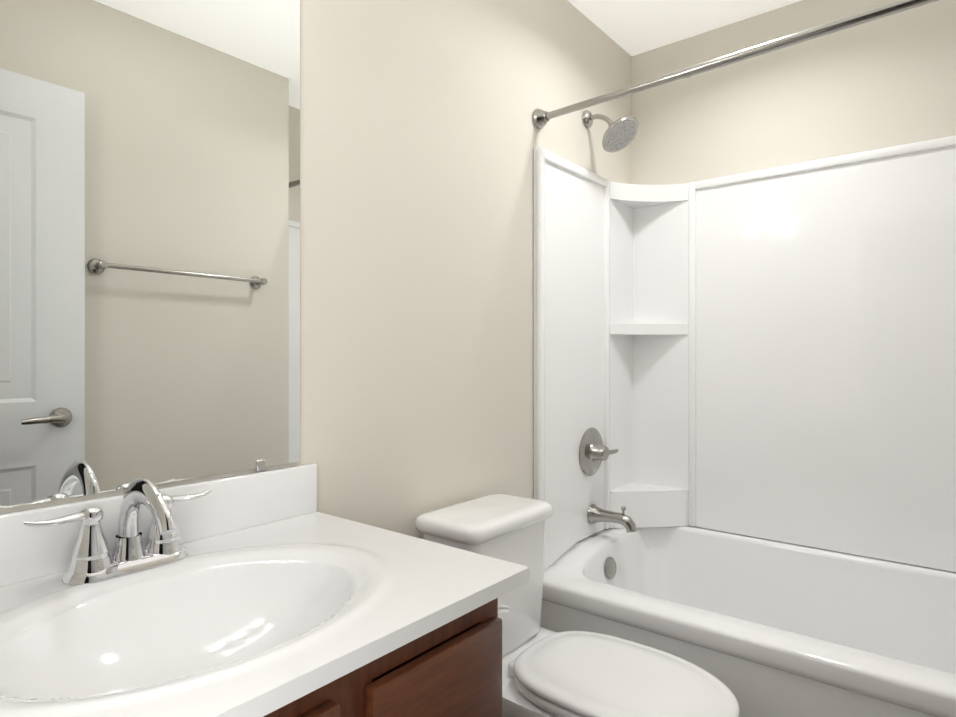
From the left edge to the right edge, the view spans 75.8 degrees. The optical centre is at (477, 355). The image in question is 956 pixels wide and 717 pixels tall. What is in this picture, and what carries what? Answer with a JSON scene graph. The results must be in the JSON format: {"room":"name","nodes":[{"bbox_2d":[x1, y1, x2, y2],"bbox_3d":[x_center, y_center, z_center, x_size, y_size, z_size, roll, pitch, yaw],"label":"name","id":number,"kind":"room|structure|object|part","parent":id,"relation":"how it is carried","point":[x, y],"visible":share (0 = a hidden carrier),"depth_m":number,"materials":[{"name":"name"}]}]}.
{"room":"bathroom","nodes":[
{"label":"bathroom","id":0,"kind":"room"},
{"bbox_2d":[0,0,631,538],"bbox_3d":[-0.148,-0.020,1.621,0.100,2.390,2.530,0,0,39],"label":"wall","id":1,"kind":"structure","parent":0,"point":[422,136],"depth_m":1.56,"materials":[{"name":"beige paint"}]},
{"bbox_2d":[0,0,299,508],"bbox_3d":[-0.595,-0.313,0.985,0.005,1.063,0.720,0,0,39],"label":"mirror","id":2,"kind":"object","parent":1,"relation":"attached to","point":[150,240],"visible":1,"depth_m":1.03,"materials":[{"name":"clear glass"}]},
{"bbox_2d":[257,460,264,471],"bbox_3d":[-0.566,-0.313,1.013,0.004,1.075,0.478,0,0,39],"label":"clips","id":3,"kind":"object","parent":2,"relation":"attached to","point":[260,465],"visible":1,"depth_m":1.19,"materials":[{"name":"silver metal"}]},
{"bbox_2d":[532,0,938,128],"bbox_3d":[0.780,-0.768,1.480,1.517,0.092,0.062,0,0,39],"label":"rail","id":4,"kind":"object","parent":1,"relation":"attached to","point":[541,118],"visible":1,"depth_m":1.55,"materials":[{"name":"silver metal"}]},
{"bbox_2d":[568,0,801,55],"bbox_3d":[0.481,-1.265,1.110,1.720,0.100,2.530,0,0,39],"label":"ceiling","id":5,"kind":"structure","parent":0,"point":[633,27],"depth_m":2.20,"materials":[{"name":"white paint"}]},
{"bbox_2d":[632,0,955,571],"bbox_3d":[1.246,-0.021,2.055,1.520,2.390,0.100,0,0,39],"label":"wall","id":6,"kind":"structure","parent":0,"point":[887,81],"depth_m":2.11,"materials":[{"name":"beige paint"}]},
{"bbox_3d":[0.481,1.225,1.112,1.720,0.100,2.530,0,0,39],"label":"floor","id":7,"kind":"structure","parent":0,"visible":0},
{"bbox_2d":[0,463,529,716],"bbox_3d":[-0.380,0.678,0.814,0.551,0.994,0.780,0,0,39],"label":"bathroom vanity","id":8,"kind":"object","parent":7,"relation":"on","point":[271,593],"visible":1,"depth_m":0.88,"materials":[{"name":"brown wood"}]},
{"bbox_2d":[22,477,212,586],"bbox_3d":[-0.493,0.253,0.907,0.175,0.144,0.268,0,0,39],"label":"faucet","id":9,"kind":"object","parent":8,"relation":"on","point":[131,563],"depth_m":0.91,"materials":[{"name":"silver metal"}]},
{"bbox_3d":[-0.278,0.711,0.533,0.018,0.658,0.385,0,0,39],"label":"door","id":10,"kind":"part","parent":8,"relation":"part of","materials":[{"name":"brown wood"}]},
{"bbox_3d":[-0.049,0.711,0.816,0.018,0.646,0.253,0,0,39],"label":"drawer","id":11,"kind":"part","parent":8,"relation":"part of","materials":[{"name":"brown wood"}]},
{"bbox_2d":[415,493,739,716],"bbox_3d":[0.220,0.780,1.397,0.718,0.790,0.350,0,0,39],"label":"toilet","id":12,"kind":"object","parent":7,"relation":"on","point":[547,673],"visible":0.81,"depth_m":1.38,"materials":[{"name":"white ceramic"}]},
{"bbox_3d":[0.022,0.579,1.556,0.178,0.304,0.316,0,0,39],"label":"tank","id":13,"kind":"part","parent":12,"relation":"part of","materials":[{"name":"white ceramic"}]},
{"bbox_3d":[0.022,0.405,1.556,0.210,0.041,0.348,0,0,39],"label":"tank lid","id":14,"kind":"part","parent":12,"relation":"part of","materials":[{"name":"white ceramic"}]},
{"bbox_3d":[0.044,0.580,1.414,0.042,0.028,0.044,0,0,39],"label":"handle","id":15,"kind":"part","parent":12,"relation":"part of","materials":[{"name":"silver metal"}]},
{"bbox_3d":[0.310,0.703,1.324,0.478,0.058,0.334,0,0,39],"label":"lid","id":16,"kind":"part","parent":12,"relation":"part of","materials":[{"name":"white"}]},
{"bbox_2d":[534,110,955,716],"bbox_3d":[0.976,0.149,1.722,1.515,2.052,0.752,0,0,39],"label":"bathtub","id":17,"kind":"object","parent":7,"relation":"on","point":[760,360],"visible":0.94,"depth_m":2.06,"materials":[{"name":"white plastic"}]}
]}

